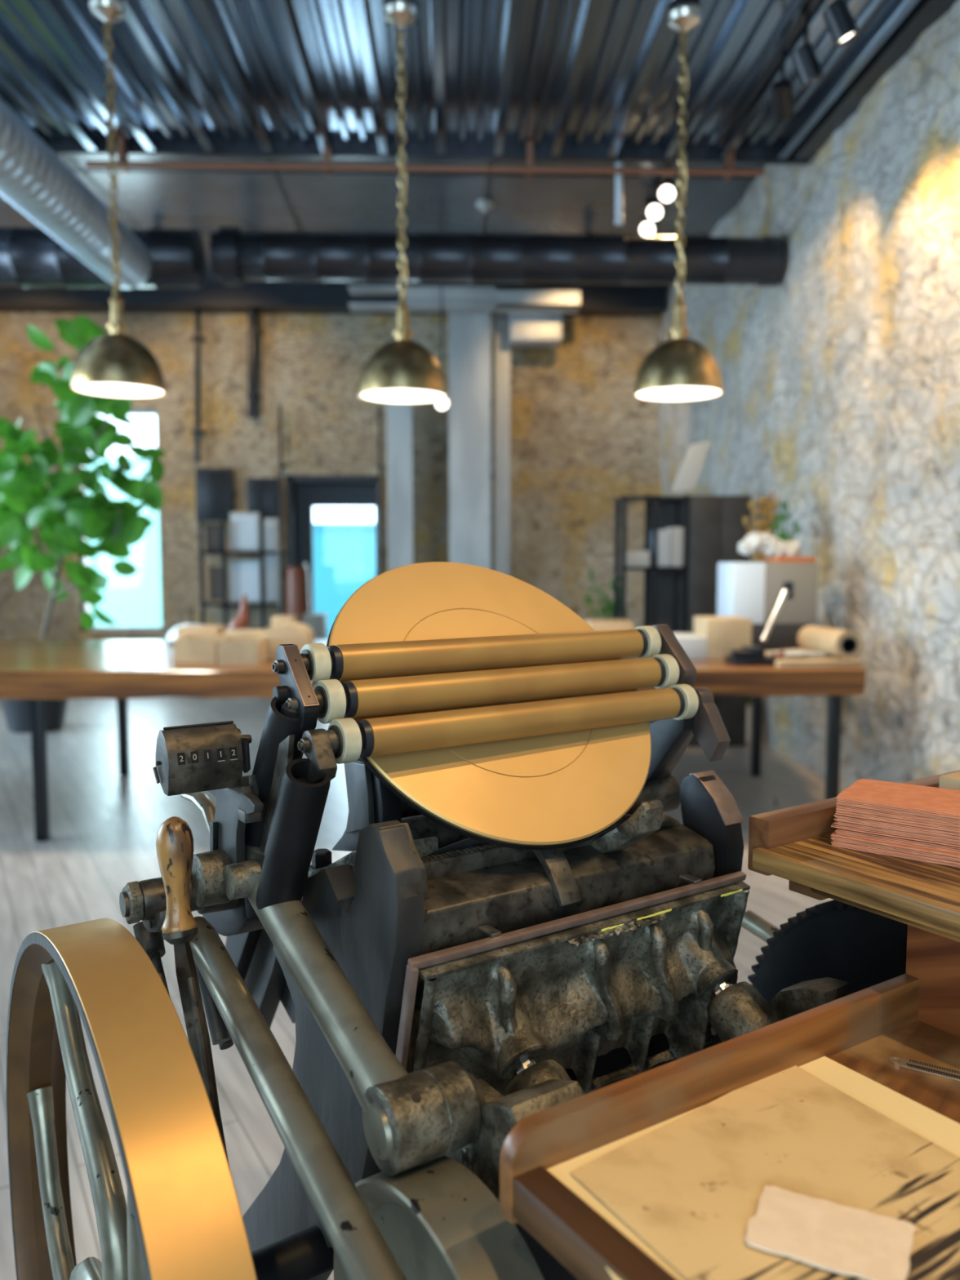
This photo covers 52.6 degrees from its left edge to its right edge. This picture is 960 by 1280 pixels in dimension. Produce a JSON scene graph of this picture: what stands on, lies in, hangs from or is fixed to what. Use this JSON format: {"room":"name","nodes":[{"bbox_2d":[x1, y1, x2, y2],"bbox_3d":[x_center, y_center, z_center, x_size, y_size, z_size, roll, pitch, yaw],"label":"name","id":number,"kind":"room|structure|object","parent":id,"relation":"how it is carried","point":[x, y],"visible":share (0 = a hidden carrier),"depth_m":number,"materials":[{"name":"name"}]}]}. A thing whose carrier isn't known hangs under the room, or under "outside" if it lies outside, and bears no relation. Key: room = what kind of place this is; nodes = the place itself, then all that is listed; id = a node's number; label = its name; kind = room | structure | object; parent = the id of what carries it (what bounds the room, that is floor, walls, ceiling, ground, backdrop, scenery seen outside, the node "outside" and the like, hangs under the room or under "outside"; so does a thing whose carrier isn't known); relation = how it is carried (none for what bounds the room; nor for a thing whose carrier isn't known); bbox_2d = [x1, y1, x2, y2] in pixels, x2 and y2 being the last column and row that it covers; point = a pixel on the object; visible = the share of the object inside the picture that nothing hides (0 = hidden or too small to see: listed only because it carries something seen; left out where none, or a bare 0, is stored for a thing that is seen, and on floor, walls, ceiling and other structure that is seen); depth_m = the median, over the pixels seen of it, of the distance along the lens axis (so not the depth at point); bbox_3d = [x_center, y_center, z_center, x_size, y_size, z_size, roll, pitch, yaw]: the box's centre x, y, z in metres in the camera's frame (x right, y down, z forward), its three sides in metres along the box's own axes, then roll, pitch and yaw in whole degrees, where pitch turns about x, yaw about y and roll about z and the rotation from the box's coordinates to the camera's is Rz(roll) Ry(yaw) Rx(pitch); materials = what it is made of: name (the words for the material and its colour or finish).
{"room":"print shop","nodes":[
{"label":"print shop","id":0,"kind":"room"},
{"bbox_2d":[0,698,68,733],"bbox_3d":[-3.780,0.530,8.264,0.600,0.460,0.600,0,5,-2],"label":"pot","id":1,"kind":"object","parent":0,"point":[16,712],"depth_m":8.08,"materials":[{"name":"grey"}]},
{"bbox_2d":[0,311,662,640],"bbox_3d":[-2.186,-1.872,11.534,9.530,4.700,0.420,0,5,-2],"label":"wall","id":2,"kind":"structure","parent":0,"point":[581,440],"depth_m":11.32,"materials":[{"name":"stone"}]},
{"bbox_2d":[195,467,235,520],"bbox_3d":[-3.061,-1.680,11.230,0.414,0.599,0.165,0,5,-2],"label":"wall panel","id":3,"kind":"object","parent":2,"relation":"attached to","point":[214,486],"visible":0.86,"depth_m":11.15,"materials":[{"name":"black paint"}]},
{"bbox_2d":[246,310,260,418],"bbox_3d":[-2.594,-3.171,11.123,0.154,1.246,0.155,0,5,-2],"label":"pipe","id":4,"kind":"object","parent":2,"relation":"attached to","point":[253,330],"visible":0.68,"depth_m":11.06,"materials":[{"name":"grey"}]},
{"bbox_2d":[246,477,279,520],"bbox_3d":[-2.510,-1.627,11.251,0.351,0.490,0.165,0,5,-2],"label":"wall panel","id":5,"kind":"object","parent":2,"relation":"attached to","point":[262,493],"visible":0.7,"depth_m":11.17,"materials":[{"name":"black paint"}]},
{"bbox_2d":[286,475,378,613],"bbox_3d":[-1.722,-0.730,11.618,1.066,2.411,0.470,0,5,-2],"label":"door","id":6,"kind":"structure","parent":2,"relation":"in","point":[304,492],"depth_m":11.60,"materials":[{"name":"black paint"}]},
{"bbox_2d":[0,283,666,316],"bbox_3d":[-2.424,-3.849,10.974,9.030,0.246,0.350,0,5,-2],"label":"ceiling beam","id":7,"kind":"structure","parent":2,"relation":"attached to","point":[213,298],"depth_m":10.82,"materials":[{"name":"black paint"}]},
{"bbox_2d":[66,155,753,285],"bbox_3d":[-2.359,-3.793,8.822,9.030,0.016,4.650,0,5,-2],"label":"trim","id":8,"kind":"structure","parent":2,"relation":"attached to","point":[273,172],"depth_m":7.77,"materials":[{"name":"black paint"}]},
{"bbox_2d":[0,155,766,290],"bbox_3d":[-2.115,-3.867,8.999,9.530,0.120,5.100,0,5,-2],"label":"ceiling","id":9,"kind":"structure","parent":0,"point":[181,201],"depth_m":8.32,"materials":[{"name":"metal"}]},
{"bbox_2d":[0,696,843,1279],"bbox_3d":[-2.006,1.161,4.103,9.830,0.100,15.700,0,5,-2],"label":"floor","id":10,"kind":"structure","parent":0,"point":[104,824],"depth_m":4.96,"materials":[{"name":"grey wood"}]},
{"bbox_2d":[0,315,166,733],"bbox_3d":[-3.426,-0.955,8.111,1.847,3.445,1.275,0,5,-2],"label":"plant","id":11,"kind":"object","parent":10,"relation":"on","point":[64,513],"visible":0.9,"depth_m":7.85,"materials":[{"name":"green"}]},
{"bbox_2d":[198,520,280,628],"bbox_3d":[-2.739,-0.431,11.201,0.870,1.884,0.350,0,5,-2],"label":"display shelf","id":12,"kind":"object","parent":10,"relation":"on","point":[263,603],"visible":0.56,"depth_m":11.00,"materials":[{"name":"black metal"}]},
{"bbox_2d":[229,560,260,602],"bbox_3d":[-2.679,-0.671,11.120,0.363,0.484,0.035,0,5,-2],"label":"framed print","id":13,"kind":"object","parent":12,"relation":"on","point":[244,575],"visible":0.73,"depth_m":11.10,"materials":[{"name":"grey"}]},
{"bbox_2d":[230,512,259,551],"bbox_3d":[-2.676,-1.232,11.073,0.331,0.434,0.035,0,5,-2],"label":"framed print","id":14,"kind":"object","parent":12,"relation":"on","point":[244,526],"visible":0.88,"depth_m":11.06,"materials":[{"name":"grey"}]},
{"bbox_2d":[264,518,279,602],"bbox_3d":[-2.377,-0.908,11.109,0.150,0.958,0.035,0,5,-2],"label":"framed print","id":15,"kind":"object","parent":12,"relation":"on","point":[271,525],"visible":1,"depth_m":11.10,"materials":[{"name":"grey"}]},
{"bbox_2d":[285,567,310,622],"bbox_3d":[-1.976,-0.113,10.573,0.260,1.356,0.260,0,5,-2],"label":"bin","id":16,"kind":"object","parent":10,"relation":"on","point":[297,585],"visible":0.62,"depth_m":10.44,"materials":[{"name":"brown"}]},
{"bbox_2d":[386,403,413,570],"bbox_3d":[-0.907,-1.097,11.125,0.285,3.225,0.200,0,5,-2],"label":"steel column","id":17,"kind":"structure","parent":10,"relation":"on","point":[399,415],"depth_m":10.97,"materials":[{"name":"metal"}]},
{"bbox_2d":[0,640,866,841],"bbox_3d":[-1.266,0.520,5.805,6.414,0.892,1.848,0,5,-2],"label":"work table","id":18,"kind":"object","parent":10,"relation":"on","point":[37,671],"visible":0.44,"depth_m":4.96,"materials":[{"name":"brown wood"}]},
{"bbox_2d":[173,634,227,662],"bbox_3d":[-1.539,0.045,5.379,0.222,0.127,0.300,0,5,-2],"label":"wooden block","id":19,"kind":"object","parent":18,"relation":"on","point":[189,647],"visible":0.83,"depth_m":5.23,"materials":[{"name":"brown wood"}]},
{"bbox_2d":[217,637,266,664],"bbox_3d":[-1.285,0.057,5.262,0.212,0.122,0.250,0,5,-2],"label":"cardboard box","id":20,"kind":"object","parent":18,"relation":"on","point":[230,651],"visible":1,"depth_m":5.14,"materials":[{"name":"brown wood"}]},
{"bbox_2d":[262,622,314,659],"bbox_3d":[-1.089,0.000,5.529,0.248,0.190,0.280,0,5,-2],"label":"wooden block","id":21,"kind":"object","parent":18,"relation":"on","point":[300,634],"visible":0.72,"depth_m":5.39,"materials":[{"name":"brown wood"}]},
{"bbox_2d":[693,616,751,659],"bbox_3d":[1.370,-0.015,5.512,0.251,0.224,0.300,0,5,-2],"label":"wooden box","id":22,"kind":"object","parent":18,"relation":"on","point":[723,634],"visible":0.65,"depth_m":5.36,"materials":[{"name":"brown wood"}]},
{"bbox_2d":[724,589,789,665],"bbox_3d":[1.499,-0.070,5.169,0.343,0.392,0.219,0,5,-2],"label":"lever punch","id":23,"kind":"object","parent":18,"relation":"on","point":[747,655],"visible":0.96,"depth_m":5.10,"materials":[{"name":"black metal"}]},
{"bbox_2d":[751,623,813,650],"bbox_3d":[1.728,-0.024,5.913,0.460,0.175,0.380,0,5,-2],"label":"stand","id":24,"kind":"object","parent":18,"relation":"on","point":[780,636],"visible":0.24,"depth_m":5.72,"materials":[{"name":"grey paint"}]},
{"bbox_2d":[716,562,818,623],"bbox_3d":[1.729,-0.289,5.874,0.500,0.359,0.354,0,5,-2],"label":"display box","id":25,"kind":"object","parent":24,"relation":"on","point":[749,590],"visible":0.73,"depth_m":5.70,"materials":[{"name":"grey plastic"}]},
{"bbox_2d":[761,556,815,562],"bbox_3d":[1.854,-0.484,5.848,0.230,0.034,0.280,0,5,-2],"label":"tray","id":26,"kind":"object","parent":25,"relation":"on","point":[765,559],"visible":1,"depth_m":5.71,"materials":[{"name":"brown wood"}]},
{"bbox_2d":[737,531,803,556],"bbox_3d":[1.742,-0.576,5.825,0.390,0.151,0.132,0,5,-2],"label":"crumpled paper","id":27,"kind":"object","parent":26,"relation":"on","point":[770,545],"visible":1,"depth_m":5.78,"materials":[{"name":"grey paper"}]},
{"bbox_2d":[764,650,864,666],"bbox_3d":[1.756,0.100,5.297,0.445,0.030,0.570,0,5,-2],"label":"cutting board","id":28,"kind":"object","parent":18,"relation":"on","point":[784,661],"visible":0.47,"depth_m":5.02,"materials":[{"name":"brown wood"}]},
{"bbox_2d":[797,625,862,659],"bbox_3d":[1.903,0.009,5.304,0.150,0.150,0.452,-1,5,-7],"label":"paper roll","id":29,"kind":"object","parent":28,"relation":"on","point":[839,643],"visible":0.99,"depth_m":5.17,"materials":[{"name":"beige paper"}]},
{"bbox_2d":[5,561,907,1279],"bbox_3d":[-0.062,0.630,1.182,1.030,1.446,1.051,-2,5,-27],"label":"press","id":30,"kind":"object","parent":10,"relation":"on","point":[516,924],"visible":0.95,"depth_m":1.01,"materials":[{"name":"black metal"}]},
{"bbox_2d":[448,311,490,568],"bbox_3d":[-0.117,-1.581,10.958,0.464,4.216,0.200,0,5,-2],"label":"steel column","id":31,"kind":"structure","parent":10,"relation":"on","point":[468,333],"depth_m":10.80,"materials":[{"name":"metal"}]},
{"bbox_2d":[493,312,510,575],"bbox_3d":[0.253,-1.625,11.166,0.169,4.271,0.200,0,5,-2],"label":"steel column","id":32,"kind":"structure","parent":10,"relation":"on","point":[502,347],"depth_m":11.02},
{"bbox_2d":[508,312,562,347],"bbox_3d":[0.614,-3.465,10.867,0.574,0.306,0.410,0,5,-2],"label":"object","id":33,"kind":"object","parent":32,"relation":"attached to","point":[526,330],"visible":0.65,"depth_m":10.67,"materials":[{"name":"paint"}]},
{"bbox_2d":[613,495,689,724],"bbox_3d":[1.324,-0.146,7.575,0.513,1.924,0.335,0,5,-2],"label":"open shelf","id":34,"kind":"object","parent":10,"relation":"on","point":[661,584],"visible":0.57,"depth_m":7.64,"materials":[{"name":"black metal"}]},
{"bbox_2d":[678,495,751,746],"bbox_3d":[1.816,-0.145,7.562,0.470,1.924,0.320,0,5,-2],"label":"tall cabinet","id":35,"kind":"object","parent":10,"relation":"on","point":[717,526],"visible":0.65,"depth_m":7.36,"materials":[{"name":"grey paint"}]},
{"bbox_2d":[499,769,959,1279],"bbox_3d":[0.579,0.795,0.845,1.072,1.175,0.738,-3,6,-34],"label":"wooden tray","id":36,"kind":"object","parent":10,"relation":"on","point":[914,1015],"visible":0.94,"depth_m":0.85,"materials":[{"name":"brown wood"}]},
{"bbox_2d":[546,1056,959,1279],"bbox_3d":[0.229,0.386,0.645,0.395,0.013,0.319,-3,6,-31],"label":"sheet","id":37,"kind":"object","parent":36,"relation":"on","point":[934,1126],"visible":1,"depth_m":0.76,"materials":[{"name":"brown paper"}]},
{"bbox_2d":[569,1065,959,1279],"bbox_3d":[0.232,0.383,0.662,0.264,0.009,0.287,-3,6,-31],"label":"sheet","id":38,"kind":"object","parent":37,"relation":"on","point":[691,1187],"visible":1,"depth_m":0.69,"materials":[{"name":"paper"}]},
{"bbox_2d":[745,1185,915,1279],"bbox_3d":[0.225,0.381,0.624,0.099,0.005,0.070,2,5,25],"label":"card","id":39,"kind":"object","parent":38,"relation":"on","point":[820,1233],"visible":1,"depth_m":0.62,"materials":[{"name":"paper"}]},
{"bbox_2d":[831,844,959,867],"bbox_3d":[0.486,0.220,1.021,0.201,0.001,0.113,4,6,36],"label":"sheet","id":40,"kind":"object","parent":36,"relation":"on","point":[832,844],"visible":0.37,"depth_m":1.00,"materials":[{"name":"paper"}]},
{"bbox_2d":[831,843,959,866],"bbox_3d":[0.486,0.218,1.021,0.198,0.001,0.113,4,6,37],"label":"sheet","id":41,"kind":"object","parent":40,"relation":"on","point":[832,843],"visible":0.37,"depth_m":0.99,"materials":[{"name":"paper"}]},
{"bbox_2d":[831,840,959,865],"bbox_3d":[0.485,0.217,1.021,0.201,0.001,0.113,4,6,37],"label":"sheet","id":42,"kind":"object","parent":41,"relation":"on","point":[832,842],"visible":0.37,"depth_m":1.00,"materials":[{"name":"paper"}]},
{"bbox_2d":[833,840,959,864],"bbox_3d":[0.486,0.216,1.019,0.199,0.001,0.112,4,6,37],"label":"sheet","id":43,"kind":"object","parent":42,"relation":"on","point":[842,842],"visible":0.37,"depth_m":0.99,"materials":[{"name":"paper"}]},
{"bbox_2d":[831,839,959,862],"bbox_3d":[0.485,0.214,1.022,0.199,0.001,0.111,4,6,37],"label":"sheet","id":44,"kind":"object","parent":43,"relation":"on","point":[832,839],"visible":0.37,"depth_m":1.00,"materials":[{"name":"paper"}]},
{"bbox_2d":[830,836,959,860],"bbox_3d":[0.485,0.213,1.022,0.200,0.001,0.113,4,6,36],"label":"sheet","id":45,"kind":"object","parent":44,"relation":"on","point":[831,837],"visible":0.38,"depth_m":1.00,"materials":[{"name":"paper"}]},
{"bbox_2d":[831,836,959,859],"bbox_3d":[0.486,0.211,1.020,0.200,0.001,0.113,4,6,37],"label":"sheet","id":46,"kind":"object","parent":45,"relation":"on","point":[832,837],"visible":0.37,"depth_m":1.00,"materials":[{"name":"paper"}]},
{"bbox_2d":[831,833,959,857],"bbox_3d":[0.485,0.210,1.021,0.199,0.001,0.111,4,6,37],"label":"sheet","id":47,"kind":"object","parent":46,"relation":"on","point":[832,833],"visible":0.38,"depth_m":0.99,"materials":[{"name":"paper"}]},
{"bbox_2d":[831,831,959,857],"bbox_3d":[0.485,0.209,1.020,0.199,0.001,0.113,4,6,37],"label":"sheet","id":48,"kind":"object","parent":47,"relation":"on","point":[834,833],"visible":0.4,"depth_m":0.99,"materials":[{"name":"paper"}]},
{"bbox_2d":[835,832,959,853],"bbox_3d":[0.490,0.207,1.024,0.200,0.001,0.111,3,6,35],"label":"sheet","id":49,"kind":"object","parent":48,"relation":"on","point":[836,833],"visible":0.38,"depth_m":1.00,"materials":[{"name":"paper"}]},
{"bbox_2d":[835,831,959,852],"bbox_3d":[0.490,0.205,1.024,0.200,0.001,0.112,3,6,35],"label":"sheet","id":50,"kind":"object","parent":49,"relation":"on","point":[836,831],"visible":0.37,"depth_m":1.00,"materials":[{"name":"paper"}]},
{"bbox_2d":[835,827,959,850],"bbox_3d":[0.490,0.204,1.024,0.200,0.001,0.112,3,6,35],"label":"sheet","id":51,"kind":"object","parent":50,"relation":"on","point":[837,830],"visible":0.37,"depth_m":1.00,"materials":[{"name":"paper"}]},
{"bbox_2d":[837,828,959,848],"bbox_3d":[0.492,0.203,1.024,0.199,0.001,0.112,3,6,34],"label":"sheet","id":52,"kind":"object","parent":51,"relation":"on","point":[839,829],"visible":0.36,"depth_m":1.00,"materials":[{"name":"paper"}]},
{"bbox_2d":[831,822,926,842],"bbox_3d":[0.487,0.201,1.030,0.199,0.001,0.112,3,6,35],"label":"sheet","id":53,"kind":"object","parent":52,"relation":"on","point":[833,824],"visible":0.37,"depth_m":1.04,"materials":[{"name":"paper"}]},
{"bbox_2d":[835,826,959,847],"bbox_3d":[0.489,0.200,1.023,0.198,0.001,0.112,3,6,35],"label":"sheet","id":54,"kind":"object","parent":53,"relation":"on","point":[838,827],"visible":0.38,"depth_m":1.00,"materials":[{"name":"paper"}]},
{"bbox_2d":[834,823,959,844],"bbox_3d":[0.490,0.199,1.024,0.201,0.001,0.111,3,6,35],"label":"sheet","id":55,"kind":"object","parent":54,"relation":"on","point":[836,824],"visible":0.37,"depth_m":1.00,"materials":[{"name":"paper"}]},
{"bbox_2d":[837,823,959,844],"bbox_3d":[0.492,0.197,1.024,0.199,0.001,0.112,3,6,36],"label":"sheet","id":56,"kind":"object","parent":55,"relation":"on","point":[837,824],"visible":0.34,"depth_m":0.99,"materials":[{"name":"paper"}]},
{"bbox_2d":[834,821,959,842],"bbox_3d":[0.490,0.196,1.025,0.200,0.001,0.113,3,6,35],"label":"sheet","id":57,"kind":"object","parent":56,"relation":"on","point":[835,822],"visible":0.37,"depth_m":1.00,"materials":[{"name":"paper"}]},
{"bbox_2d":[837,821,959,841],"bbox_3d":[0.491,0.195,1.022,0.198,0.001,0.112,3,6,35],"label":"sheet","id":58,"kind":"object","parent":57,"relation":"on","point":[837,821],"visible":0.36,"depth_m":1.00,"materials":[{"name":"paper"}]},
{"bbox_2d":[835,820,959,839],"bbox_3d":[0.491,0.193,1.024,0.200,0.001,0.112,3,6,35],"label":"sheet","id":59,"kind":"object","parent":58,"relation":"on","point":[836,820],"visible":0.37,"depth_m":1.00,"materials":[{"name":"paper"}]},
{"bbox_2d":[833,817,959,839],"bbox_3d":[0.489,0.192,1.023,0.201,0.001,0.112,3,6,35],"label":"sheet","id":60,"kind":"object","parent":59,"relation":"on","point":[835,818],"visible":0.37,"depth_m":1.00,"materials":[{"name":"paper"}]},
{"bbox_2d":[836,817,959,837],"bbox_3d":[0.490,0.191,1.022,0.199,0.001,0.113,3,6,35],"label":"sheet","id":61,"kind":"object","parent":60,"relation":"on","point":[944,834],"visible":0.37,"depth_m":0.99,"materials":[{"name":"paper"}]},
{"bbox_2d":[835,816,959,835],"bbox_3d":[0.488,0.189,1.023,0.201,0.001,0.111,3,6,35],"label":"sheet","id":62,"kind":"object","parent":61,"relation":"on","point":[835,816],"visible":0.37,"depth_m":1.00,"materials":[{"name":"paper"}]},
{"bbox_2d":[833,812,959,835],"bbox_3d":[0.489,0.188,1.023,0.201,0.001,0.113,3,6,35],"label":"sheet","id":63,"kind":"object","parent":62,"relation":"on","point":[838,815],"visible":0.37,"depth_m":1.00,"materials":[{"name":"paper"}]},
{"bbox_2d":[835,812,959,833],"bbox_3d":[0.490,0.186,1.024,0.200,0.001,0.113,3,6,35],"label":"sheet","id":64,"kind":"object","parent":63,"relation":"on","point":[836,812],"visible":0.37,"depth_m":0.99,"materials":[{"name":"paper"}]},
{"bbox_2d":[835,812,959,831],"bbox_3d":[0.490,0.185,1.022,0.199,0.001,0.113,3,6,35],"label":"sheet","id":65,"kind":"object","parent":64,"relation":"on","point":[915,824],"visible":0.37,"depth_m":0.99,"materials":[{"name":"paper"}]},
{"bbox_2d":[835,809,959,830],"bbox_3d":[0.489,0.184,1.022,0.200,0.001,0.111,3,6,35],"label":"sheet","id":66,"kind":"object","parent":65,"relation":"on","point":[836,810],"visible":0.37,"depth_m":1.00,"materials":[{"name":"paper"}]},
{"bbox_2d":[835,809,959,829],"bbox_3d":[0.491,0.182,1.021,0.200,0.001,0.112,3,6,35],"label":"sheet","id":67,"kind":"object","parent":66,"relation":"on","point":[837,810],"visible":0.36,"depth_m":0.99,"materials":[{"name":"paper"}]},
{"bbox_2d":[835,808,959,827],"bbox_3d":[0.489,0.181,1.023,0.199,0.001,0.110,3,6,35],"label":"sheet","id":68,"kind":"object","parent":67,"relation":"on","point":[836,809],"visible":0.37,"depth_m":1.00,"materials":[{"name":"paper"}]},
{"bbox_2d":[835,807,959,826],"bbox_3d":[0.490,0.180,1.021,0.200,0.001,0.111,3,6,35],"label":"sheet","id":69,"kind":"object","parent":68,"relation":"on","point":[837,807],"visible":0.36,"depth_m":1.00,"materials":[{"name":"paper"}]},
{"bbox_2d":[835,805,959,825],"bbox_3d":[0.489,0.178,1.022,0.199,0.001,0.112,3,6,35],"label":"sheet","id":70,"kind":"object","parent":69,"relation":"on","point":[900,815],"visible":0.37,"depth_m":1.00,"materials":[{"name":"paper"}]},
{"bbox_2d":[836,804,959,823],"bbox_3d":[0.489,0.177,1.022,0.198,0.001,0.111,3,6,36],"label":"sheet","id":71,"kind":"object","parent":70,"relation":"on","point":[837,804],"visible":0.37,"depth_m":1.00,"materials":[{"name":"paper"}]},
{"bbox_2d":[835,803,959,822],"bbox_3d":[0.489,0.175,1.022,0.198,0.001,0.111,3,6,35],"label":"sheet","id":72,"kind":"object","parent":71,"relation":"on","point":[836,803],"visible":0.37,"depth_m":0.99,"materials":[{"name":"paper"}]},
{"bbox_2d":[835,801,959,821],"bbox_3d":[0.490,0.174,1.021,0.200,0.001,0.112,3,6,35],"label":"sheet","id":73,"kind":"object","parent":72,"relation":"on","point":[837,802],"visible":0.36,"depth_m":1.00,"materials":[{"name":"paper"}]},
{"bbox_2d":[837,800,959,819],"bbox_3d":[0.491,0.173,1.021,0.200,0.001,0.112,3,6,35],"label":"sheet","id":74,"kind":"object","parent":73,"relation":"on","point":[837,801],"visible":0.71,"depth_m":1.00,"materials":[{"name":"paper"}]},
{"bbox_2d":[836,800,959,818],"bbox_3d":[0.490,0.172,1.020,0.200,0.001,0.113,3,6,35],"label":"sheet","id":75,"kind":"object","parent":74,"relation":"on","point":[912,811],"visible":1,"depth_m":0.99,"materials":[{"name":"paper"}]},
{"bbox_2d":[837,798,959,817],"bbox_3d":[0.491,0.170,1.021,0.199,0.001,0.113,3,6,35],"label":"sheet","id":76,"kind":"object","parent":75,"relation":"on","point":[837,798],"visible":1,"depth_m":0.99,"materials":[{"name":"paper"}]},
{"bbox_2d":[835,778,959,815],"bbox_3d":[0.490,0.169,1.022,0.200,0.001,0.111,3,6,35],"label":"sheet","id":77,"kind":"object","parent":76,"relation":"on","point":[941,800],"visible":1,"depth_m":1.04,"materials":[{"name":"paper"}]},
{"bbox_2d":[0,0,918,159],"bbox_3d":[-2.072,-2.860,1.314,9.106,0.080,10.420,0,5,-2],"label":"ceiling","id":78,"kind":"structure","parent":0,"point":[553,73],"depth_m":5.51,"materials":[{"name":"metal"}]},
{"bbox_2d":[71,0,166,398],"bbox_3d":[-1.804,-2.210,4.780,0.446,1.936,0.446,0,5,-2],"label":"pendant lamp","id":79,"kind":"object","parent":78,"relation":"hanging from","point":[115,363],"visible":1,"depth_m":4.73,"materials":[{"name":"gold metal"}]},
{"bbox_2d":[74,382,163,397],"bbox_3d":[-1.804,-1.256,4.860,0.424,0.022,0.424,0,5,-2],"label":"diffuser","id":80,"kind":"object","parent":79,"relation":"attached to","point":[104,389],"depth_m":4.83,"materials":[{"name":"white"}]},
{"bbox_2d":[358,0,447,404],"bbox_3d":[-0.387,-2.203,4.823,0.446,1.957,0.446,0,5,-2],"label":"pendant lamp","id":81,"kind":"object","parent":78,"relation":"hanging from","point":[402,370],"visible":1,"depth_m":4.76,"materials":[{"name":"gold metal"}]},
{"bbox_2d":[361,389,444,402],"bbox_3d":[-0.387,-1.239,4.904,0.424,0.022,0.424,0,5,-2],"label":"diffuser","id":82,"kind":"object","parent":81,"relation":"attached to","point":[374,395],"depth_m":4.88,"materials":[{"name":"white"}]},
{"bbox_2d":[85,135,764,180],"bbox_3d":[-0.342,-3.223,6.500,4.502,0.205,0.112,0,5,-2],"label":"pipe","id":83,"kind":"object","parent":78,"relation":"attached to","point":[122,162],"visible":0.94,"depth_m":6.46,"materials":[{"name":"orange metal"}]},
{"bbox_2d":[633,0,723,401],"bbox_3d":[1.008,-2.216,4.864,0.446,1.938,0.446,0,5,-2],"label":"pendant lamp","id":84,"kind":"object","parent":78,"relation":"hanging from","point":[680,367],"visible":1,"depth_m":4.80,"materials":[{"name":"gold metal"}]},
{"bbox_2d":[636,386,719,400],"bbox_3d":[1.008,-1.261,4.944,0.424,0.022,0.424,0,5,-2],"label":"diffuser","id":85,"kind":"object","parent":84,"relation":"attached to","point":[651,393],"depth_m":4.92,"materials":[{"name":"white"}]},
{"bbox_2d":[716,0,819,146],"bbox_3d":[1.661,-3.039,3.710,0.040,0.035,5.400,0,5,-2],"label":"track","id":86,"kind":"object","parent":78,"relation":"attached to","point":[797,24],"visible":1,"depth_m":5.51,"materials":[{"name":"black metal"}]},
{"bbox_2d":[790,0,823,88],"bbox_3d":[1.629,-2.965,4.834,0.166,0.400,0.140,0,5,-2],"label":"track spotlight","id":87,"kind":"object","parent":86,"relation":"attached to","point":[804,59],"visible":0.98,"depth_m":4.81,"materials":[{"name":"black metal"}]},
{"bbox_2d":[822,0,859,48],"bbox_3d":[1.653,-2.933,4.448,0.166,0.400,0.140,0,5,-2],"label":"track spotlight","id":88,"kind":"object","parent":86,"relation":"attached to","point":[837,16],"visible":1,"depth_m":4.42,"materials":[{"name":"black metal"}]},
{"bbox_2d":[348,285,580,313],"bbox_3d":[-0.163,-3.625,10.358,2.442,0.200,0.250,0,5,-2],"label":"steel beam","id":89,"kind":"structure","parent":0,"point":[419,299],"depth_m":10.28,"materials":[{"name":"metal"}]},
{"bbox_2d":[657,0,959,790],"bbox_3d":[2.546,-1.276,4.136,0.516,4.750,15.500,0,5,-2],"label":"wall","id":90,"kind":"structure","parent":0,"point":[840,398],"depth_m":5.72,"materials":[{"name":"stone"}]},
{"bbox_2d":[41,138,810,164],"bbox_3d":[-2.264,-3.446,6.495,9.080,0.400,0.050,0,5,-2],"label":"ceiling beam","id":91,"kind":"structure","parent":90,"relation":"attached to","point":[182,148],"depth_m":6.54,"materials":[{"name":"grey"}]},
{"bbox_2d":[209,226,786,286],"bbox_3d":[0.138,-2.782,7.100,4.114,0.400,0.400,0,5,-2],"label":"duct pipe","id":92,"kind":"object","parent":90,"relation":"attached to","point":[237,256],"visible":0.99,"depth_m":6.97,"materials":[{"name":"grey"}]},
{"bbox_2d":[791,0,958,160],"bbox_3d":[2.371,-2.895,1.435,0.180,0.130,10.400,0,5,-2],"label":"trim","id":93,"kind":"structure","parent":90,"relation":"attached to","point":[924,14],"depth_m":5.44,"materials":[{"name":"grey"}]},
{"bbox_3d":[-6.872,-1.227,3.856,0.300,4.700,15.500,0,5,-2],"label":"wall","id":94,"kind":"structure","parent":0,"visible":0},
{"bbox_2d":[0,226,206,288],"bbox_3d":[-4.413,-2.751,6.965,4.768,0.430,0.430,0,5,-2],"label":"duct pipe","id":95,"kind":"object","parent":94,"relation":"attached to","point":[30,257],"visible":0.73,"depth_m":6.86,"materials":[{"name":"grey"}]},
{"bbox_2d":[0,97,151,288],"bbox_3d":[-2.308,-2.183,1.504,0.366,0.366,10.600,0,5,-2],"label":"air duct","id":96,"kind":"object","parent":95,"relation":"attached to","point":[34,180],"visible":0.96,"depth_m":5.38,"materials":[{"name":"metal"}]},
{"label":"outside","id":97,"kind":"structure","parent":0,"visible":0},
{"bbox_3d":[-3.778,-0.648,25.885,22.000,0.100,28.100,0,5,-2],"label":"paving","id":98,"kind":"object","parent":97,"visible":0},
{"bbox_2d":[85,455,161,626],"bbox_3d":[-7.774,-1.831,18.938,4.600,3.420,0.700,0,5,-2],"label":"window","id":99,"kind":"structure","parent":98,"relation":"on","point":[135,600],"depth_m":18.78,"materials":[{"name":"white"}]},
{"bbox_2d":[313,523,375,638],"bbox_3d":[-1.516,-1.007,17.138,3.800,2.078,0.500,0,5,-2],"label":"glass door","id":100,"kind":"structure","parent":98,"relation":"on","point":[344,553],"depth_m":16.88,"materials":[{"name":"teal"}]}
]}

